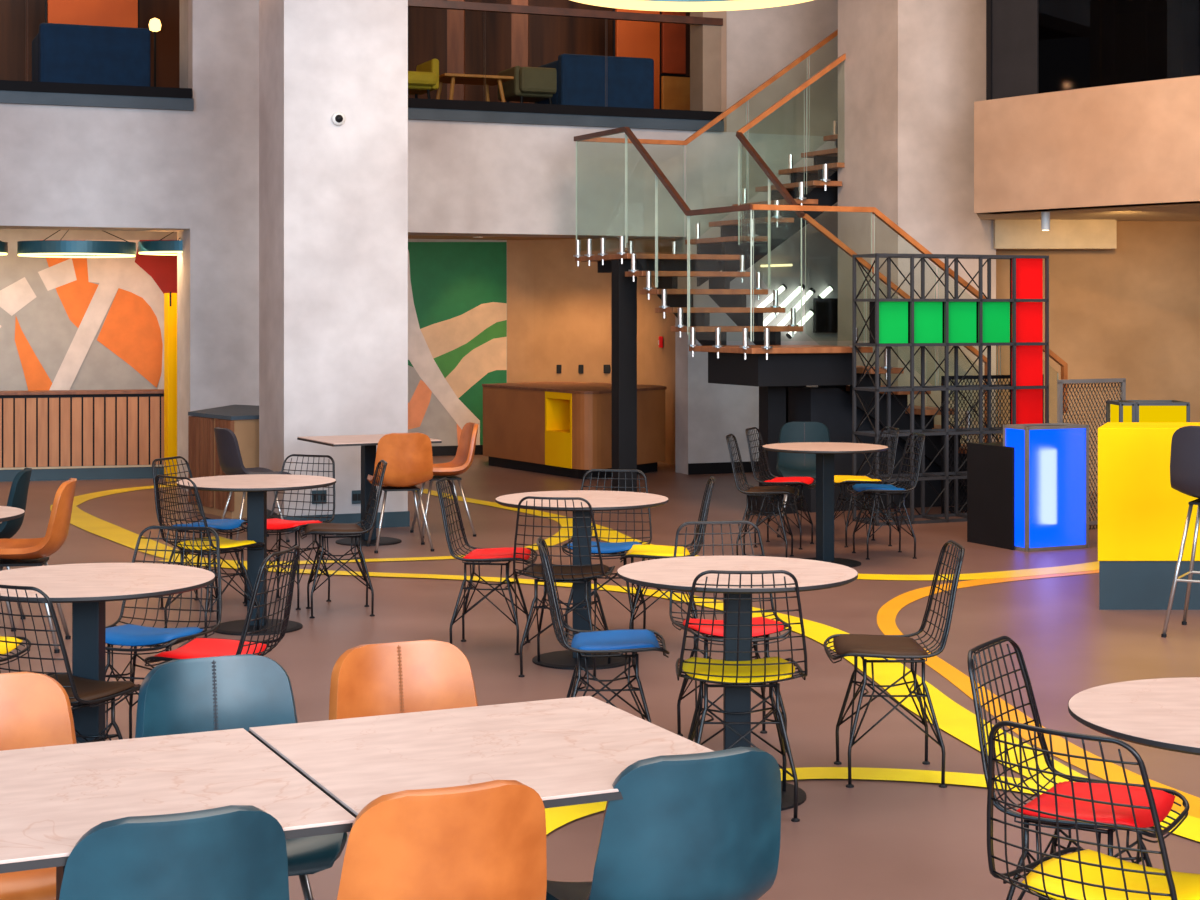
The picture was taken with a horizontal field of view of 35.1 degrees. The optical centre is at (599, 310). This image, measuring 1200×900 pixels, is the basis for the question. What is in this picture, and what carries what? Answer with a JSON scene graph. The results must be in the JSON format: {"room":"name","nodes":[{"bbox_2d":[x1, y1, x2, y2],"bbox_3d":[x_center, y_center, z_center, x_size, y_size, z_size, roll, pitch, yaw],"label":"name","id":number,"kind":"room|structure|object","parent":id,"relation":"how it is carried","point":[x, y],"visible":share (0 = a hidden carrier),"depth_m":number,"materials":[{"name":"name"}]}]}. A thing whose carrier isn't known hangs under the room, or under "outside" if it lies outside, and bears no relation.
{"room":"eatery","nodes":[
{"label":"eatery","id":0,"kind":"room"},
{"bbox_2d":[0,229,105,230],"bbox_3d":[-6.160,0.407,18.467,4.090,2.420,0.220,0,0,-17],"label":"wall","id":1,"kind":"structure","parent":0,"point":[0,229],"depth_m":18.55,"materials":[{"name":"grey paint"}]},
{"bbox_2d":[0,231,176,390],"bbox_3d":[-5.863,0.035,18.430,3.522,1.665,0.013,0,0,-17],"label":"mural","id":2,"kind":"object","parent":1,"relation":"attached to","point":[66,323],"visible":0.8,"depth_m":18.67,"materials":[{"name":"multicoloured paint"}]},
{"bbox_2d":[180,0,258,113],"bbox_3d":[-3.067,-3.383,17.525,1.492,3.200,0.670,0,0,-22],"label":"wall pier","id":3,"kind":"object","parent":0,"point":[219,39],"visible":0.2,"depth_m":17.05,"materials":[{"name":"concrete"}]},
{"bbox_2d":[259,0,407,515],"bbox_3d":[-2.038,-1.683,14.472,0.940,6.600,0.850,0,0,-22],"label":"column","id":4,"kind":"structure","parent":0,"point":[333,199],"depth_m":14.09,"materials":[{"name":"concrete"}]},
{"bbox_2d":[267,509,409,531],"bbox_3d":[-2.038,1.560,14.472,0.964,0.115,0.874,0,0,-22],"label":"baseboard","id":5,"kind":"structure","parent":4,"relation":"attached to","point":[402,518],"depth_m":14.16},
{"bbox_2d":[0,0,689,103],"bbox_3d":[-4.631,-2.953,21.169,12.969,2.100,0.200,0,0,-22],"label":"wall","id":6,"kind":"structure","parent":0,"point":[550,37],"depth_m":22.21,"materials":[{"name":"brown wood"}]},
{"bbox_2d":[45,0,138,27],"bbox_3d":[-4.962,-3.034,18.590,0.896,0.573,0.080,0,0,-22],"label":"wall panel","id":7,"kind":"object","parent":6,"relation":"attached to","point":[114,13],"visible":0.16,"depth_m":18.56,"materials":[{"name":"orange wood"}]},
{"bbox_2d":[613,8,659,108],"bbox_3d":[0.411,-2.861,21.009,0.557,1.371,0.080,0,0,-22],"label":"wall panel","id":8,"kind":"object","parent":6,"relation":"attached to","point":[638,39],"visible":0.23,"depth_m":20.98,"materials":[{"name":"orange wood"}]},
{"bbox_2d":[660,11,685,75],"bbox_3d":[0.814,-3.103,21.175,0.321,0.959,0.080,0,0,-22],"label":"wall panel","id":9,"kind":"object","parent":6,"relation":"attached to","point":[672,36],"visible":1,"depth_m":21.13,"materials":[{"name":"wood"}]},
{"bbox_2d":[660,75,689,109],"bbox_3d":[0.840,-2.403,21.131,0.382,0.436,0.080,0,0,-22],"label":"wall panel","id":10,"kind":"object","parent":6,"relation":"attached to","point":[674,90],"visible":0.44,"depth_m":21.09,"materials":[{"name":"orange metal"}]},
{"bbox_2d":[0,0,837,474],"bbox_3d":[-2.027,-1.683,17.951,15.347,6.600,0.670,0,0,-22],"label":"wall","id":11,"kind":"structure","parent":0,"point":[62,167],"depth_m":18.24,"materials":[{"name":"concrete"}]},
{"bbox_2d":[0,80,191,97],"bbox_3d":[-6.403,-1.931,16.016,5.782,0.085,0.590,0,0,-22],"label":"trim","id":12,"kind":"structure","parent":11,"relation":"attached to","point":[8,85],"depth_m":16.52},
{"bbox_2d":[0,90,193,110],"bbox_3d":[-6.399,-1.835,16.034,5.804,0.105,0.560,0,0,-22],"label":"trim","id":13,"kind":"structure","parent":11,"relation":"on","point":[8,97],"depth_m":16.56,"materials":[{"name":"metal"}]},
{"bbox_2d":[408,107,723,131],"bbox_3d":[-0.604,-1.835,18.410,3.740,0.105,0.560,0,0,-22],"label":"trim","id":14,"kind":"structure","parent":11,"relation":"on","point":[413,113],"depth_m":18.20,"materials":[{"name":"metal"}]},
{"bbox_2d":[408,98,723,120],"bbox_3d":[-0.608,-1.931,18.392,3.718,0.085,0.590,0,0,-22],"label":"trim","id":15,"kind":"structure","parent":11,"relation":"attached to","point":[412,102],"depth_m":18.17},
{"bbox_2d":[408,0,722,106],"bbox_3d":[-0.515,-2.441,18.209,3.729,0.935,0.071,0,0,-22],"label":"glass balustrade","id":16,"kind":"object","parent":15,"relation":"on","point":[438,4],"visible":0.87,"depth_m":18.25,"materials":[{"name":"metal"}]},
{"bbox_2d":[690,11,725,131],"bbox_3d":[1.083,-3.383,19.026,0.259,3.200,0.300,0,0,-22],"label":"wall","id":17,"kind":"structure","parent":11,"relation":"attached to","point":[707,42],"depth_m":18.91,"materials":[{"name":"paint"}]},
{"bbox_2d":[688,461,758,474],"bbox_3d":[2.039,1.562,19.245,2.518,0.110,0.020,0,0,-22],"label":"baseboard","id":18,"kind":"structure","parent":11,"relation":"attached to","point":[720,467],"depth_m":18.88,"materials":[{"name":"black metal"}]},
{"bbox_2d":[813,298,837,332],"bbox_3d":[2.331,0.046,19.321,0.340,0.350,0.064,0,0,-22],"label":"wall screen","id":19,"kind":"object","parent":11,"relation":"attached to","point":[825,318],"visible":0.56,"depth_m":19.27,"materials":[{"name":"black metal"}]},
{"bbox_2d":[408,239,506,241],"bbox_3d":[-2.053,0.407,21.239,2.055,2.420,0.222,0,0,-21],"label":"wall niche","id":20,"kind":"object","parent":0,"point":[409,240],"visible":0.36,"depth_m":21.27,"materials":[{"name":"grey paint"}]},
{"bbox_2d":[408,242,506,445],"bbox_3d":[-1.742,0.424,21.229,1.472,2.410,0.010,0,0,-21],"label":"mural","id":21,"kind":"object","parent":20,"relation":"attached to","point":[457,291],"visible":0.82,"depth_m":21.27,"materials":[{"name":"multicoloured paint"}]},
{"bbox_2d":[408,235,609,239],"bbox_3d":[-4.157,-0.843,20.012,12.969,0.080,5.900,0,0,-22],"label":"ceiling","id":22,"kind":"structure","parent":0,"point":[409,236],"depth_m":21.04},
{"bbox_2d":[17,229,135,257],"bbox_3d":[-4.762,-0.652,17.300,1.040,0.309,1.040,0,0,0],"label":"pendant","id":23,"kind":"object","parent":22,"relation":"hanging from","point":[60,248],"visible":0.98,"depth_m":16.88,"materials":[{"name":"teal metal"}]},
{"bbox_2d":[138,232,182,255],"bbox_3d":[-3.830,-0.668,17.750,0.940,0.277,0.940,0,0,0],"label":"pendant","id":24,"kind":"object","parent":22,"relation":"hanging from","point":[167,247],"visible":0.43,"depth_m":17.33,"materials":[{"name":"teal metal"}]},
{"bbox_2d":[507,238,674,464],"bbox_3d":[0.024,0.407,20.415,2.152,2.420,3.170,0,0,0],"label":"wall","id":25,"kind":"structure","parent":0,"point":[559,311],"depth_m":21.27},
{"bbox_2d":[0,455,1199,899],"bbox_3d":[0.000,1.667,10.500,28.000,0.100,31.000,0,0,0],"label":"floor","id":26,"kind":"structure","parent":0,"point":[871,839],"depth_m":9.41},
{"bbox_2d":[0,468,31,631],"bbox_3d":[-3.181,1.215,9.750,0.507,0.803,0.421,0,0,-10],"label":"shell chair","id":27,"kind":"object","parent":26,"relation":"on","point":[17,498],"visible":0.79,"depth_m":9.65,"materials":[{"name":"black leather"}]},
{"bbox_2d":[0,671,76,899],"bbox_3d":[-1.280,1.215,4.050,0.421,0.803,0.507,0,0,-25],"label":"shell chair","id":28,"kind":"object","parent":26,"relation":"on","point":[35,708],"visible":0.34,"depth_m":4.27,"materials":[{"name":"leather"}]},
{"bbox_2d":[0,478,76,652],"bbox_3d":[-2.783,1.215,9.150,0.507,0.803,0.421,0,0,-8],"label":"shell chair","id":29,"kind":"object","parent":26,"relation":"on","point":[33,551],"visible":1,"depth_m":9.04,"materials":[{"name":"leather"}]},
{"bbox_2d":[0,585,140,743],"bbox_3d":[-1.665,1.214,5.834,0.416,0.807,0.463,0,0,28],"label":"wire chair","id":30,"kind":"object","parent":26,"relation":"on","point":[83,692],"visible":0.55,"depth_m":5.70,"materials":[{"name":"black metal"}]},
{"bbox_2d":[0,389,163,481],"bbox_3d":[-5.565,1.192,18.139,2.954,0.850,0.315,0,0,-15],"label":"wall","id":31,"kind":"structure","parent":26,"relation":"on","point":[57,434],"depth_m":18.16,"materials":[{"name":"brown wood"}]},
{"bbox_2d":[0,563,214,742],"bbox_3d":[-1.653,1.242,6.147,0.800,0.750,0.800,0,0,0],"label":"round table","id":32,"kind":"object","parent":26,"relation":"on","point":[88,586],"visible":0.59,"depth_m":6.10,"materials":[{"name":"beige wood"}]},
{"bbox_2d":[106,525,221,738],"bbox_3d":[-1.631,1.214,6.938,0.416,0.807,0.463,0,0,14],"label":"wire chair","id":33,"kind":"object","parent":26,"relation":"on","point":[132,635],"visible":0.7,"depth_m":7.01,"materials":[{"name":"black metal"}]},
{"bbox_2d":[164,292,176,481],"bbox_3d":[-4.056,0.717,18.073,0.140,1.800,0.232,0,0,-22],"label":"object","id":34,"kind":"object","parent":26,"relation":"on","point":[170,299],"visible":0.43,"depth_m":17.97,"materials":[{"name":"yellow paint"}]},
{"bbox_2d":[59,805,288,899],"bbox_3d":[-0.775,1.215,3.290,0.421,0.803,0.507,0,0,-25],"label":"shell chair","id":35,"kind":"object","parent":26,"relation":"on","point":[231,852],"visible":1,"depth_m":3.07,"materials":[{"name":"leather"}]},
{"bbox_2d":[0,728,354,899],"bbox_3d":[-0.932,1.242,3.433,0.782,0.750,0.782,0,0,-25],"label":"square table","id":36,"kind":"object","parent":26,"relation":"on","point":[51,796],"visible":0.77,"depth_m":3.45,"materials":[{"name":"beige wood"}]},
{"bbox_2d":[152,456,246,611],"bbox_3d":[-2.189,1.214,10.427,0.463,0.807,0.416,0,0,22],"label":"wire chair","id":37,"kind":"object","parent":26,"relation":"on","point":[219,525],"visible":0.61,"depth_m":10.43,"materials":[{"name":"black metal"}]},
{"bbox_2d":[155,474,264,637],"bbox_3d":[-1.956,1.214,9.506,0.416,0.807,0.463,0,0,42],"label":"wire chair","id":38,"kind":"object","parent":26,"relation":"on","point":[225,543],"visible":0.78,"depth_m":9.44,"materials":[{"name":"black metal"}]},
{"bbox_2d":[177,229,258,490],"bbox_3d":[-3.077,0.442,17.520,1.513,2.350,0.670,0,0,-22],"label":"wall pier","id":39,"kind":"object","parent":26,"relation":"on","point":[218,269],"visible":0.29,"depth_m":17.05,"materials":[{"name":"concrete"}]},
{"bbox_2d":[144,545,299,665],"bbox_3d":[-1.286,1.214,6.516,0.463,0.807,0.416,0,0,12],"label":"wire chair","id":40,"kind":"object","parent":26,"relation":"on","point":[201,647],"visible":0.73,"depth_m":6.48,"materials":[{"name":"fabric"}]},
{"bbox_2d":[188,405,258,518],"bbox_3d":[-2.970,1.217,15.675,0.739,0.800,1.850,0,0,0],"label":"base cabinet","id":41,"kind":"object","parent":26,"relation":"on","point":[243,420],"visible":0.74,"depth_m":15.06,"materials":[{"name":"wood"}]},
{"bbox_2d":[135,654,347,899],"bbox_3d":[-0.815,1.215,4.270,0.421,0.803,0.507,0,0,-25],"label":"shell chair","id":42,"kind":"object","parent":26,"relation":"on","point":[192,695],"visible":0.4,"depth_m":4.45,"materials":[{"name":"leather"}]},
{"bbox_2d":[214,427,291,541],"bbox_3d":[-2.445,1.215,13.350,0.507,0.803,0.421,0,0,-32],"label":"shell chair","id":43,"kind":"object","parent":26,"relation":"on","point":[229,455],"visible":0.71,"depth_m":13.17,"materials":[{"name":"grey leather"}]},
{"bbox_2d":[177,474,335,635],"bbox_3d":[-1.749,1.242,9.690,0.800,0.750,0.800,0,0,0],"label":"round table","id":44,"kind":"object","parent":26,"relation":"on","point":[256,486],"visible":0.91,"depth_m":9.65,"materials":[{"name":"beige wood"}]},
{"bbox_2d":[241,454,334,609],"bbox_3d":[-1.717,1.214,10.517,0.416,0.807,0.463,0,0,23],"label":"wire chair","id":45,"kind":"object","parent":26,"relation":"on","point":[276,525],"visible":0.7,"depth_m":10.57,"materials":[{"name":"black metal"}]},
{"bbox_2d":[50,489,572,564],"bbox_3d":[-2.343,1.613,14.623,4.451,0.001,5.160,0,0,0],"label":"floor stripe","id":46,"kind":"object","parent":26,"relation":"on","point":[81,519],"depth_m":13.77,"materials":[{"name":"yellow paint"}]},
{"bbox_2d":[299,460,386,617],"bbox_3d":[-1.378,1.214,10.204,0.463,0.807,0.416,0,0,-12],"label":"wire chair","id":47,"kind":"object","parent":26,"relation":"on","point":[341,530],"visible":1,"depth_m":10.11,"materials":[{"name":"black metal"}]},
{"bbox_2d":[297,434,441,545],"bbox_3d":[-1.620,1.254,13.300,0.782,0.725,0.782,0,0,-27],"label":"square table","id":48,"kind":"object","parent":26,"relation":"on","point":[368,443],"visible":0.72,"depth_m":13.26,"materials":[{"name":"beige wood"}]},
{"bbox_2d":[366,432,433,552],"bbox_3d":[-1.360,1.215,12.920,0.421,0.803,0.507,0,0,-15],"label":"shell chair","id":49,"kind":"object","parent":26,"relation":"on","point":[408,457],"visible":0.96,"depth_m":12.73,"materials":[{"name":"leather"}]},
{"bbox_2d":[329,639,477,719],"bbox_3d":[-0.400,1.215,4.470,0.421,0.803,0.507,0,0,-25],"label":"shell chair","id":50,"kind":"object","parent":26,"relation":"on","point":[367,680],"visible":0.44,"depth_m":4.66,"materials":[{"name":"leather"}]},
{"bbox_2d":[337,780,546,899],"bbox_3d":[-0.345,1.215,3.460,0.421,0.803,0.507,0,0,-25],"label":"shell chair","id":51,"kind":"object","parent":26,"relation":"on","point":[485,840],"visible":1,"depth_m":3.24,"materials":[{"name":"leather"}]},
{"bbox_2d":[410,422,478,537],"bbox_3d":[-1.136,1.215,13.750,0.507,0.803,0.421,0,0,-17],"label":"shell chair","id":52,"kind":"object","parent":26,"relation":"on","point":[463,459],"visible":0.67,"depth_m":13.71,"materials":[{"name":"leather"}]},
{"bbox_2d":[248,696,712,817],"bbox_3d":[-0.213,1.242,3.765,0.782,0.750,0.782,0,0,-25],"label":"square table","id":53,"kind":"object","parent":26,"relation":"on","point":[570,751],"visible":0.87,"depth_m":3.77,"materials":[{"name":"beige wood"}]},
{"bbox_2d":[436,477,537,654],"bbox_3d":[-0.546,1.214,9.122,0.463,0.807,0.416,0,0,6],"label":"wire chair","id":54,"kind":"object","parent":26,"relation":"on","point":[479,556],"visible":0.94,"depth_m":9.09,"materials":[{"name":"black metal"}]},
{"bbox_2d":[513,496,614,678],"bbox_3d":[-0.156,1.214,8.502,0.416,0.807,0.463,0,0,12],"label":"wire chair","id":55,"kind":"object","parent":26,"relation":"on","point":[570,573],"visible":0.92,"depth_m":8.39,"materials":[{"name":"black metal"}]},
{"bbox_2d":[482,382,666,478],"bbox_3d":[-0.137,1.192,19.492,1.449,0.850,2.413,0,0,-30],"label":"base cabinet","id":56,"kind":"object","parent":26,"relation":"on","point":[564,429],"depth_m":18.87,"materials":[{"name":"brown wood"}]},
{"bbox_2d":[482,382,666,393],"bbox_3d":[-0.267,0.779,19.433,1.576,0.025,2.212,0,0,-42],"label":"countertop","id":57,"kind":"structure","parent":56,"relation":"on","point":[563,387],"depth_m":19.30,"materials":[{"name":"brown wood"}]},
{"bbox_2d":[495,490,668,669],"bbox_3d":[-0.083,1.242,8.786,0.800,0.750,0.800,0,0,0],"label":"round table","id":58,"kind":"object","parent":26,"relation":"on","point":[599,500],"visible":0.76,"depth_m":8.74,"materials":[{"name":"beige wood"}]},
{"bbox_2d":[536,537,669,722],"bbox_3d":[0.006,1.214,6.719,0.463,0.807,0.416,0,0,-2],"label":"wire chair","id":59,"kind":"object","parent":26,"relation":"on","point":[625,641],"visible":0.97,"depth_m":6.62,"materials":[{"name":"black metal"}]},
{"bbox_2d":[562,469,651,637],"bbox_3d":[0.034,1.214,9.518,0.416,0.807,0.463,0,0,12],"label":"wire chair","id":60,"kind":"object","parent":26,"relation":"on","point":[613,549],"visible":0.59,"depth_m":9.60,"materials":[{"name":"black metal"}]},
{"bbox_2d":[546,747,780,899],"bbox_3d":[0.095,1.215,3.710,0.421,0.803,0.507,0,0,-25],"label":"shell chair","id":61,"kind":"object","parent":26,"relation":"on","point":[706,825],"visible":0.91,"depth_m":3.49,"materials":[{"name":"leather"}]},
{"bbox_2d":[620,476,715,648],"bbox_3d":[0.329,1.214,9.219,0.463,0.807,0.416,0,0,2],"label":"wire chair","id":62,"kind":"object","parent":26,"relation":"on","point":[637,551],"visible":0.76,"depth_m":9.10,"materials":[{"name":"black metal"}]},
{"bbox_2d":[159,558,1199,841],"bbox_3d":[-0.368,1.611,8.981,4.975,0.001,6.869,0,0,0],"label":"floor stripe","id":63,"kind":"structure","parent":26,"relation":"on","point":[952,718],"depth_m":8.02,"materials":[{"name":"yellow paint"}]},
{"bbox_2d":[669,520,791,752],"bbox_3d":[0.487,1.214,7.118,0.416,0.807,0.463,0,0,-9],"label":"wire chair","id":64,"kind":"object","parent":26,"relation":"on","point":[705,630],"visible":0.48,"depth_m":7.20,"materials":[{"name":"black metal"}]},
{"bbox_2d":[617,556,857,810],"bbox_3d":[0.457,1.242,6.336,0.800,0.750,0.800,0,0,0],"label":"round table","id":65,"kind":"object","parent":26,"relation":"on","point":[676,573],"visible":0.67,"depth_m":6.29,"materials":[{"name":"pink stone"}]},
{"bbox_2d":[676,570,807,821],"bbox_3d":[0.452,1.214,6.162,0.416,0.807,0.463,0,0,-1],"label":"wire chair","id":66,"kind":"object","parent":26,"relation":"on","point":[761,672],"visible":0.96,"depth_m":6.05,"materials":[{"name":"black metal"}]},
{"bbox_2d":[726,434,799,557],"bbox_3d":[1.059,1.214,12.404,0.463,0.807,0.416,0,0,12],"label":"wire chair","id":67,"kind":"object","parent":26,"relation":"on","point":[758,491],"visible":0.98,"depth_m":12.37,"materials":[{"name":"black metal"}]},
{"bbox_2d":[745,427,815,549],"bbox_3d":[1.251,1.214,13.106,0.463,0.807,0.416,0,0,20],"label":"wire chair","id":68,"kind":"object","parent":26,"relation":"on","point":[808,481],"visible":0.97,"depth_m":13.11,"materials":[{"name":"black metal"}]},
{"bbox_2d":[545,767,1053,834],"bbox_3d":[0.680,1.609,6.191,2.114,0.001,1.027,0,0,0],"label":"trim","id":69,"kind":"structure","parent":26,"relation":"on","point":[556,817],"depth_m":6.54,"materials":[{"name":"yellow paint"}]},
{"bbox_2d":[776,422,829,536],"bbox_3d":[1.484,1.215,13.750,0.421,0.803,0.507,0,0,5],"label":"shell chair","id":70,"kind":"object","parent":26,"relation":"on","point":[788,464],"visible":0.56,"depth_m":13.93,"materials":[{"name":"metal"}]},
{"bbox_2d":[573,29,1067,514],"bbox_3d":[1.831,-0.541,16.492,3.211,4.819,3.284,0,0,-22],"label":"staircase","id":71,"kind":"structure","parent":26,"relation":"on","point":[782,374],"depth_m":15.87,"materials":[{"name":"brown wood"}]},
{"bbox_2d":[762,442,887,567],"bbox_3d":[1.440,1.242,12.157,0.800,0.750,0.800,0,0,-28],"label":"round table","id":72,"kind":"object","parent":26,"relation":"on","point":[824,451],"visible":0.85,"depth_m":12.12,"materials":[{"name":"metal"}]},
{"bbox_2d":[591,523,1098,579],"bbox_3d":[1.915,1.614,12.989,4.449,0.001,3.208,0,0,0],"label":"trim","id":73,"kind":"structure","parent":26,"relation":"on","point":[1089,566],"depth_m":11.72,"materials":[{"name":"yellow paint"}]},
{"bbox_2d":[834,426,898,546],"bbox_3d":[1.824,1.214,13.204,0.463,0.807,0.416,0,0,-12],"label":"wire chair","id":74,"kind":"object","parent":26,"relation":"on","point":[838,479],"visible":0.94,"depth_m":13.16,"materials":[{"name":"black metal"}]},
{"bbox_2d":[847,432,924,559],"bbox_3d":[1.894,1.214,12.553,0.463,0.807,0.416,0,0,-8],"label":"wire chair","id":75,"kind":"object","parent":26,"relation":"on","point":[889,489],"visible":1,"depth_m":12.53,"materials":[{"name":"black metal"}]},
{"bbox_2d":[823,540,964,787],"bbox_3d":[1.025,1.214,6.620,0.463,0.807,0.416,0,0,0],"label":"wire chair","id":76,"kind":"object","parent":26,"relation":"on","point":[904,647],"visible":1,"depth_m":6.60,"materials":[{"name":"black metal"}]},
{"bbox_2d":[852,253,1048,525],"bbox_3d":[2.729,0.594,14.753,1.552,2.055,0.364,0,0,-22],"label":"cube shelf","id":77,"kind":"object","parent":26,"relation":"on","point":[1016,322],"visible":0.81,"depth_m":14.72,"materials":[{"name":"grey metal"}]},
{"bbox_2d":[967,442,1014,549],"bbox_3d":[2.869,1.270,13.166,0.412,0.695,0.520,0,0,-25],"label":"base cabinet","id":78,"kind":"object","parent":26,"relation":"on","point":[991,465],"visible":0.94,"depth_m":13.08,"materials":[{"name":"black metal"}]},
{"bbox_2d":[941,374,1043,513],"bbox_3d":[3.141,1.066,15.186,0.948,1.106,0.028,0,0,-22],"label":"mesh panel","id":79,"kind":"object","parent":26,"relation":"on","point":[967,377],"visible":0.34,"depth_m":15.08,"materials":[{"name":"black metal"}]},
{"bbox_2d":[877,569,1199,818],"bbox_3d":[2.597,1.615,9.011,2.356,0.001,6.575,0,0,0],"label":"floor stripe","id":80,"kind":"structure","parent":26,"relation":"on","point":[886,615],"depth_m":7.82,"materials":[{"name":"orange paint"}]},
{"bbox_2d":[1003,423,1088,551],"bbox_3d":[3.047,1.197,12.983,0.522,0.840,0.262,0,0,-25],"label":"box","id":81,"kind":"object","parent":26,"relation":"on","point":[1052,459],"visible":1,"depth_m":12.87,"materials":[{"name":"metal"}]},
{"bbox_2d":[967,636,1189,899],"bbox_3d":[1.135,1.214,4.530,0.463,0.807,0.416,0,0,32],"label":"wire chair","id":82,"kind":"object","parent":26,"relation":"on","point":[1164,798],"visible":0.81,"depth_m":4.53,"materials":[{"name":"black metal"}]},
{"bbox_2d":[1057,378,1125,529],"bbox_3d":[3.640,1.061,14.063,0.665,1.116,0.029,0,0,-30],"label":"mesh panel","id":83,"kind":"object","parent":26,"relation":"on","point":[1122,381],"visible":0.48,"depth_m":14.06,"materials":[{"name":"metal"}]},
{"bbox_2d":[987,720,1199,899],"bbox_3d":[1.038,1.214,3.846,0.416,0.807,0.463,0,0,42],"label":"wire chair","id":84,"kind":"object","parent":26,"relation":"on","point":[1082,874],"visible":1,"depth_m":3.78,"materials":[{"name":"black metal"}]},
{"bbox_2d":[1106,400,1135,422],"bbox_3d":[3.247,1.090,11.850,0.097,1.054,0.320,0,0,0],"label":"box","id":85,"kind":"object","parent":26,"relation":"on","point":[1116,410],"visible":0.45,"depth_m":11.70,"materials":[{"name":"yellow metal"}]},
{"bbox_2d":[1068,677,1199,754],"bbox_3d":[1.421,1.242,4.098,0.800,0.750,0.800,0,0,0],"label":"round table","id":86,"kind":"object","parent":26,"relation":"on","point":[1160,713],"visible":1,"depth_m":4.11,"materials":[{"name":"pink wood"}]},
{"bbox_2d":[1098,422,1199,609],"bbox_3d":[3.991,1.125,10.530,2.599,0.985,0.520,0,0,0],"label":"counter","id":87,"kind":"object","parent":26,"relation":"on","point":[1142,518],"depth_m":10.27,"materials":[{"name":"yellow paint"}]},
{"bbox_2d":[1124,400,1189,421],"bbox_3d":[3.464,1.090,11.850,0.334,1.054,0.320,0,0,0],"label":"box","id":88,"kind":"object","parent":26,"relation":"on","point":[1146,410],"visible":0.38,"depth_m":11.70,"materials":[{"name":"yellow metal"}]},
{"bbox_2d":[1161,426,1199,637],"bbox_3d":[3.090,1.090,9.500,0.456,1.053,0.507,0,0,30],"label":"bar stool","id":89,"kind":"object","parent":26,"relation":"on","point":[1185,444],"visible":1,"depth_m":9.41,"materials":[{"name":"grey leather"}]},
{"bbox_2d":[838,0,995,443],"bbox_3d":[2.836,-1.683,17.075,1.000,6.600,1.050,0,0,-22],"label":"column","id":90,"kind":"structure","parent":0,"point":[912,74],"depth_m":16.63,"materials":[{"name":"concrete"}]},
{"bbox_2d":[974,75,1199,213],"bbox_3d":[4.214,-1.260,14.340,0.390,0.915,3.404,0,0,-40],"label":"wall","id":91,"kind":"structure","parent":0,"point":[1136,143],"depth_m":14.59,"materials":[{"name":"paint"}]},
{"bbox_2d":[986,0,1199,99],"bbox_3d":[4.265,-3.018,14.532,0.080,2.600,3.331,0,0,-38],"label":"screen","id":92,"kind":"object","parent":91,"relation":"on","point":[1033,46],"visible":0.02,"depth_m":15.04,"materials":[{"name":"clear glass"}]},
{"bbox_2d":[976,201,1199,220],"bbox_3d":[5.131,-0.853,16.274,3.808,0.100,5.381,0,0,34],"label":"ceiling","id":93,"kind":"structure","parent":0,"point":[1189,211],"depth_m":15.81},
{"bbox_2d":[996,221,1199,491],"bbox_3d":[7.500,0.407,17.100,9.000,2.420,0.200,0,0,0],"label":"wall","id":94,"kind":"structure","parent":0,"point":[1130,311],"depth_m":17.00,"materials":[{"name":"paint"}]},
{"bbox_2d":[994,220,1116,249],"bbox_3d":[4.007,-0.675,16.850,1.067,0.255,0.300,0,0,0],"label":"trim","id":95,"kind":"structure","parent":94,"relation":"attached to","point":[1008,234],"depth_m":16.70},
{"bbox_3d":[0.000,-5.083,8.250,28.000,0.200,24.500,0,0,0],"label":"ceiling","id":96,"kind":"structure","parent":0,"visible":0},
{"bbox_2d":[571,0,811,11],"bbox_3d":[0.600,-3.509,12.000,1.820,2.951,1.820,0,0,0],"label":"pendant","id":97,"kind":"object","parent":96,"relation":"hanging from","point":[646,5],"visible":1,"depth_m":12.77,"materials":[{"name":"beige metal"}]},
{"bbox_3d":[-4.157,-1.853,20.012,14.238,0.100,10.379,0,0,0],"label":"floor","id":98,"kind":"structure","parent":0,"visible":0},
{"bbox_2d":[32,23,149,86],"bbox_3d":[-4.689,-2.242,17.492,0.977,0.677,0.740,0,0,-22],"label":"sofa","id":99,"kind":"object","parent":98,"relation":"on","point":[61,53],"visible":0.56,"depth_m":17.15,"materials":[{"name":"blue fabric"}]},
{"bbox_2d":[408,59,438,98],"bbox_3d":[-1.872,-2.177,18.598,0.480,0.552,0.650,0,0,-22],"label":"armchair","id":100,"kind":"object","parent":98,"relation":"on","point":[425,79],"visible":0.47,"depth_m":18.43,"materials":[{"name":"yellow fabric"}]},
{"bbox_2d":[447,0,464,99],"bbox_3d":[-1.560,-2.943,20.590,0.180,2.080,0.180,0,0,0],"label":"wooden post","id":101,"kind":"object","parent":98,"relation":"on","point":[455,18],"visible":0.44,"depth_m":20.50,"materials":[{"name":"brown wood"}]},
{"bbox_2d":[436,73,513,101],"bbox_3d":[-1.298,-2.112,18.969,0.720,0.427,0.600,0,0,-22],"label":"side table","id":102,"kind":"object","parent":98,"relation":"on","point":[448,78],"visible":0.62,"depth_m":18.84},
{"bbox_2d":[511,0,528,102],"bbox_3d":[-0.879,-2.943,20.870,0.180,2.080,0.180,0,0,0],"label":"wooden post","id":103,"kind":"object","parent":98,"relation":"on","point":[519,22],"visible":0.44,"depth_m":20.78,"materials":[{"name":"brown wood"}]},
{"bbox_2d":[498,66,556,103],"bbox_3d":[-0.712,-2.177,19.290,0.500,0.552,0.650,0,0,-22],"label":"armchair","id":104,"kind":"object","parent":98,"relation":"on","point":[529,84],"visible":0.78,"depth_m":19.02,"materials":[{"name":"green fabric"}]},
{"bbox_2d":[538,54,653,108],"bbox_3d":[-0.050,-2.236,19.448,1.013,0.665,0.740,0,0,-22],"label":"sofa","id":105,"kind":"object","parent":98,"relation":"on","point":[580,78],"visible":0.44,"depth_m":19.09,"materials":[{"name":"blue fabric"}]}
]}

